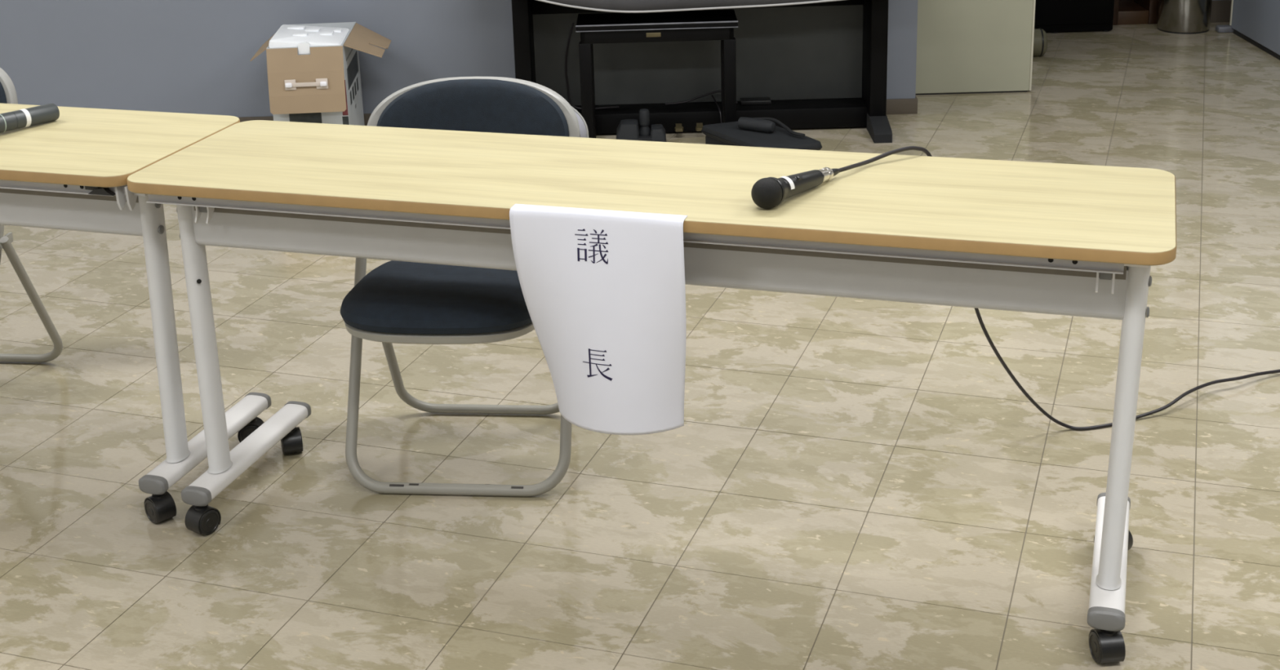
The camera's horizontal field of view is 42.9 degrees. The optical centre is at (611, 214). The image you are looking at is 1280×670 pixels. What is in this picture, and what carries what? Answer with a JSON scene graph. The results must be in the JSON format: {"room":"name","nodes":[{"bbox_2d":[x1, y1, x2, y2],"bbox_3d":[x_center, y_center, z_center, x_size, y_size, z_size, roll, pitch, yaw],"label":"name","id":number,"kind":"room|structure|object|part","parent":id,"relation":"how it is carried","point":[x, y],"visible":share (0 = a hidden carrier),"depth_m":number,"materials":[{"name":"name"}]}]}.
{"room":"meeting room","nodes":[
{"label":"meeting room","id":0,"kind":"room"},
{"bbox_2d":[0,0,917,117],"bbox_3d":[-1.186,-0.902,6.063,4.600,1.150,0.240,-2,18,1],"label":"wall","id":1,"kind":"structure","parent":0,"point":[182,56],"depth_m":6.03,"materials":[{"name":"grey paint"}]},
{"bbox_2d":[238,95,917,125],"bbox_3d":[-1.164,-0.382,6.227,4.608,0.058,0.249,-2,18,1],"label":"baseboard","id":2,"kind":"structure","parent":1,"relation":"attached to","point":[894,106],"depth_m":6.06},
{"bbox_2d":[0,22,1279,669],"bbox_3d":[0.856,0.165,4.585,12.500,0.100,17.600,4,19,19],"label":"floor","id":3,"kind":"structure","parent":0,"point":[845,483],"depth_m":3.38,"materials":[{"name":"tile"}]},
{"bbox_2d":[0,67,62,362],"bbox_3d":[-1.603,0.065,3.746,0.464,0.762,0.640,1,18,8],"label":"folding chair","id":4,"kind":"object","parent":3,"relation":"on","point":[8,95],"visible":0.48,"depth_m":3.84,"materials":[{"name":"metal"}]},
{"bbox_3d":[-1.603,0.132,3.754,0.403,0.630,0.360,1,18,8],"label":"leg frame","id":5,"kind":"part","parent":4,"relation":"part of","materials":[{"name":"grey metal"}]},
{"bbox_3d":[-1.585,0.207,3.896,0.464,0.398,0.227,1,18,8],"label":"leg frame","id":6,"kind":"part","parent":4,"relation":"part of","materials":[{"name":"grey metal"}]},
{"bbox_2d":[0,103,271,524],"bbox_3d":[-1.685,0.146,3.583,1.858,0.717,0.472,4,19,18],"label":"folding table","id":7,"kind":"object","parent":3,"relation":"on","point":[71,171],"visible":0.8,"depth_m":3.20,"materials":[{"name":"brown wood"}]},
{"bbox_2d":[0,103,59,133],"bbox_3d":[-1.247,-0.189,3.324,0.052,0.052,0.262,12,23,37],"label":"microphone","id":8,"kind":"object","parent":7,"relation":"on","point":[25,117],"visible":1,"depth_m":3.36,"materials":[{"name":"black plastic"}]},
{"bbox_3d":[-1.781,-0.109,3.323,1.798,0.022,0.029,4,19,18],"label":"rail","id":9,"kind":"part","parent":7,"relation":"part of","materials":[{"name":"grey metal"}]},
{"bbox_3d":[-0.954,-0.050,3.046,0.062,0.018,0.024,4,19,18],"label":"fold lever","id":10,"kind":"part","parent":7,"relation":"part of","materials":[{"name":"black plastic"}]},
{"bbox_2d":[249,22,391,125],"bbox_3d":[-1.010,-0.436,5.793,0.458,0.420,0.513,-2,18,-2],"label":"carton","id":11,"kind":"object","parent":3,"relation":"on","point":[323,85],"visible":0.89,"depth_m":5.55,"materials":[{"name":"cardboard"}]},
{"bbox_3d":[-1.096,-0.439,5.525,0.024,0.017,0.012,-2,18,-2],"label":"handle knob","id":12,"kind":"part","parent":11,"relation":"part of","materials":[{"name":"white plastic"}]},
{"bbox_2d":[288,112,322,123],"bbox_3d":[-1.052,-0.275,5.622,0.110,0.180,0.001,-2,18,-1],"label":"picture","id":13,"kind":"object","parent":11,"relation":"attached to","point":[313,117],"depth_m":5.60},
{"bbox_3d":[-1.038,-0.443,5.531,0.146,0.036,0.008,-2,18,-2],"label":"carry handle","id":14,"kind":"part","parent":11,"relation":"part of","materials":[{"name":"plastic"}]},
{"bbox_2d":[268,24,350,53],"bbox_3d":[-1.042,-0.430,5.726,0.244,0.440,0.294,-2,18,-2],"label":"insert","id":15,"kind":"object","parent":11,"relation":"in","point":[301,37],"visible":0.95,"depth_m":5.62,"materials":[{"name":"white plastic"}]},
{"bbox_3d":[-0.979,-0.444,5.528,0.024,0.017,0.012,-2,18,-2],"label":"handle knob","id":16,"kind":"part","parent":11,"relation":"part of","materials":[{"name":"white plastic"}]},
{"bbox_2d":[342,115,349,124],"bbox_3d":[-0.916,-0.305,5.618,0.021,0.072,0.001,-2,18,-2],"label":"picture","id":17,"kind":"object","parent":11,"relation":"attached to","point":[345,119],"depth_m":5.61},
{"bbox_2d":[342,80,348,115],"bbox_3d":[-0.919,-0.402,5.586,0.019,0.125,0.001,-2,18,-1],"label":"picture","id":18,"kind":"object","parent":11,"relation":"on","point":[346,113],"depth_m":5.60},
{"bbox_2d":[346,51,358,89],"bbox_3d":[-0.917,-0.513,5.769,0.001,0.075,0.305,-2,18,-1],"label":"picture","id":19,"kind":"object","parent":11,"relation":"attached to","point":[353,60],"depth_m":5.76},
{"bbox_2d":[340,76,588,497],"bbox_3d":[-0.309,0.148,3.355,0.481,0.762,0.640,0,18,6],"label":"folding chair","id":20,"kind":"object","parent":3,"relation":"on","point":[396,302],"visible":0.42,"depth_m":3.31,"materials":[{"name":"metal"}]},
{"bbox_3d":[-0.321,0.151,3.246,0.403,0.071,0.428,0,18,6],"label":"seat","id":21,"kind":"part","parent":20,"relation":"part of","materials":[{"name":"blue fabric"}]},
{"bbox_3d":[-0.308,0.215,3.363,0.466,0.630,0.360,0,18,6],"label":"leg frame","id":22,"kind":"part","parent":20,"relation":"part of","materials":[{"name":"grey metal"}]},
{"bbox_3d":[-0.292,0.289,3.505,0.406,0.398,0.227,0,18,6],"label":"leg frame","id":23,"kind":"part","parent":20,"relation":"part of","materials":[{"name":"grey metal"}]},
{"bbox_2d":[616,108,666,142],"bbox_3d":[0.115,-0.310,5.759,0.208,0.128,0.117,-2,18,1],"label":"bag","id":24,"kind":"object","parent":3,"relation":"on","point":[627,129],"visible":0.65,"depth_m":5.74,"materials":[{"name":"fabric"}]},
{"bbox_3d":[0.115,-0.327,5.762,0.045,0.098,0.045,-2,18,1],"label":"handle","id":25,"kind":"part","parent":24,"relation":"part of","materials":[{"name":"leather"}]},
{"bbox_2d":[126,120,1176,663],"bbox_3d":[0.047,0.273,3.010,1.836,0.717,0.473,4,19,18],"label":"folding table","id":26,"kind":"object","parent":3,"relation":"on","point":[1076,240],"visible":1,"depth_m":2.81,"materials":[{"name":"brown wood"}]},
{"bbox_2d":[509,204,687,435],"bbox_3d":[-0.010,0.176,2.789,0.303,0.400,0.097,4,19,18],"label":"sheet","id":27,"kind":"object","parent":26,"relation":"hanging from","point":[603,291],"visible":1,"depth_m":2.74,"materials":[{"name":"white paper"}]},
{"bbox_3d":[-0.035,0.019,2.745,1.717,0.022,0.029,4,19,18],"label":"rail","id":28,"kind":"part","parent":26,"relation":"part of","materials":[{"name":"grey metal"}]},
{"bbox_2d":[751,146,1279,430],"bbox_3d":[1.521,0.070,3.398,2.841,0.769,0.438,-8,19,-18],"label":"microphone","id":29,"kind":"object","parent":26,"relation":"on","point":[768,193],"visible":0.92,"depth_m":2.82,"materials":[{"name":"black"}]},
{"bbox_2d":[751,177,782,208],"bbox_3d":[0.253,-0.034,2.687,0.052,0.051,0.041,13,23,38],"label":"grille","id":30,"kind":"object","parent":29,"relation":"attached to","point":[766,193],"depth_m":2.67,"materials":[{"name":"black metal"}]},
{"bbox_2d":[794,175,803,181],"bbox_3d":[0.314,-0.062,2.739,0.008,0.009,0.020,13,23,38],"label":"switch","id":31,"kind":"object","parent":29,"relation":"attached to","point":[797,178],"depth_m":2.74,"materials":[{"name":"black plastic"}]},
{"bbox_3d":[0.316,-0.056,2.760,0.037,0.040,0.120,13,23,38],"label":"handle","id":32,"kind":"part","parent":29,"relation":"part of","materials":[{"name":"metal"}]},
{"bbox_3d":[0.854,0.018,2.649,0.043,0.019,0.352,4,19,18],"label":"pivot plate","id":33,"kind":"part","parent":26,"relation":"part of","materials":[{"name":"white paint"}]},
{"bbox_2d":[575,8,737,137],"bbox_3d":[0.162,-0.472,5.724,0.554,0.454,0.222,-2,18,1],"label":"piano bench","id":34,"kind":"object","parent":3,"relation":"on","point":[705,24],"visible":0.88,"depth_m":5.59,"materials":[{"name":"black paint"}]},
{"bbox_3d":[-0.086,-0.409,5.662,0.042,0.388,0.040,-2,18,1],"label":"leg","id":35,"kind":"part","parent":34,"relation":"part of","materials":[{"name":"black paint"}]},
{"bbox_3d":[-0.084,-0.460,5.820,0.042,0.388,0.040,-2,18,1],"label":"leg","id":36,"kind":"part","parent":34,"relation":"part of","materials":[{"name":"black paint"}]},
{"bbox_3d":[0.142,-0.616,5.570,0.050,0.015,0.003,-1,18,1],"label":"name plate","id":37,"kind":"part","parent":34,"relation":"part of","materials":[{"name":"gold metal"}]},
{"bbox_3d":[0.153,-0.642,5.553,0.554,0.023,0.004,-2,18,1],"label":"lid trim","id":38,"kind":"part","parent":34,"relation":"part of","materials":[{"name":"black wood"}]},
{"bbox_3d":[0.155,-0.677,5.659,0.552,0.020,0.220,-2,18,1],"label":"lid","id":39,"kind":"part","parent":34,"relation":"part of","materials":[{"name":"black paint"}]},
{"bbox_3d":[0.412,-0.473,5.808,0.042,0.388,0.040,-2,18,1],"label":"leg","id":40,"kind":"part","parent":34,"relation":"part of","materials":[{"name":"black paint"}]},
{"bbox_3d":[0.409,-0.422,5.651,0.042,0.388,0.040,-2,18,1],"label":"leg","id":41,"kind":"part","parent":34,"relation":"part of","materials":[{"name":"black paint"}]},
{"bbox_2d":[511,0,892,143],"bbox_3d":[0.311,-0.650,5.762,1.320,0.760,0.405,-2,18,1],"label":"digital piano","id":42,"kind":"object","parent":3,"relation":"on","point":[820,64],"visible":0.72,"depth_m":5.95,"materials":[{"name":"black wood"}]},
{"bbox_2d":[536,0,844,13],"bbox_3d":[0.308,-0.885,5.652,1.578,0.286,0.429,-2,18,1],"label":"cloth","id":43,"kind":"object","parent":42,"relation":"on","point":[607,6],"visible":1,"depth_m":5.50,"materials":[{"name":"black fabric"}]},
{"bbox_3d":[0.317,-0.581,5.979,1.200,0.355,0.015,-2,18,1],"label":"panel","id":44,"kind":"part","parent":42,"relation":"part of","materials":[{"name":"black wood"}]},
{"bbox_3d":[0.322,-0.359,5.951,1.200,0.074,0.145,-2,18,1],"label":"pedal rail","id":45,"kind":"part","parent":42,"relation":"part of","materials":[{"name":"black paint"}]},
{"bbox_2d":[701,121,822,150],"bbox_3d":[0.499,-0.227,5.479,0.211,0.117,0.430,-12,21,-28],"label":"bag","id":46,"kind":"object","parent":3,"relation":"on","point":[726,133],"visible":0.45,"depth_m":5.41,"materials":[{"name":"black fabric"}]},
{"bbox_2d":[737,117,804,137],"bbox_3d":[0.548,-0.299,5.436,0.251,0.042,0.093,11,22,34],"label":"pouch","id":47,"kind":"object","parent":46,"relation":"on","point":[766,125],"visible":1,"depth_m":5.43,"materials":[{"name":"fabric"}]},
{"bbox_2d":[1032,28,1047,56],"bbox_3d":[1.757,-0.729,6.901,0.169,0.119,0.119,-2,18,1],"label":"canister","id":48,"kind":"object","parent":3,"relation":"on","point":[1040,38],"visible":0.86,"depth_m":6.85,"materials":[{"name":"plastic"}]},
{"bbox_2d":[1034,0,1114,33],"bbox_3d":[1.922,-1.222,7.424,0.645,0.720,0.437,-2,18,1],"label":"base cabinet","id":49,"kind":"object","parent":3,"relation":"on","point":[1054,16],"visible":0.5,"depth_m":7.30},
{"bbox_2d":[1112,0,1159,25],"bbox_3d":[2.377,-1.266,7.511,0.235,0.722,0.350,-2,18,1],"label":"wooden stand","id":50,"kind":"object","parent":3,"relation":"on","point":[1125,11],"visible":0.8,"depth_m":7.46,"materials":[{"name":"brown wood"}]},
{"bbox_3d":[2.284,-1.254,7.517,0.048,0.700,0.340,-2,18,1],"label":"panel","id":51,"kind":"part","parent":50,"relation":"part of","materials":[{"name":"brown wood"}]},
{"bbox_3d":[2.471,-1.258,7.512,0.048,0.700,0.340,-2,18,1],"label":"panel","id":52,"kind":"part","parent":50,"relation":"part of","materials":[{"name":"brown wood"}]},
{"bbox_2d":[1157,0,1212,34],"bbox_3d":[2.563,-1.126,7.244,0.236,0.607,0.236,-2,18,1],"label":"bin","id":53,"kind":"object","parent":3,"relation":"on","point":[1175,16],"visible":1,"depth_m":7.23,"materials":[{"name":"silver metal"}]},
{"bbox_2d":[1215,0,1279,60],"bbox_3d":[2.701,-1.648,6.481,0.099,2.060,1.005,-2,18,1],"label":"wall","id":54,"kind":"structure","parent":3,"relation":"on","point":[1257,22],"depth_m":6.91,"materials":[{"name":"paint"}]},
{"bbox_3d":[3.119,-2.149,7.109,0.980,2.600,0.120,-2,18,1],"label":"wall","id":55,"kind":"structure","parent":0,"visible":0},
{"bbox_2d":[1209,0,1231,22],"bbox_3d":[3.158,-0.940,7.431,0.980,0.100,0.012,-1,18,1],"label":"baseboard","id":56,"kind":"structure","parent":55,"relation":"attached to","point":[1220,9],"depth_m":7.43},
{"bbox_3d":[-0.398,-2.160,5.643,6.260,1.450,0.240,-2,18,1],"label":"wall","id":57,"kind":"structure","parent":0,"visible":0},
{"bbox_2d":[915,0,1035,95],"bbox_3d":[1.038,-1.446,6.032,1.114,2.060,0.034,-2,18,1],"label":"door","id":58,"kind":"structure","parent":57,"relation":"in","point":[964,46],"depth_m":6.27,"materials":[{"name":"beige paint"}]}
]}

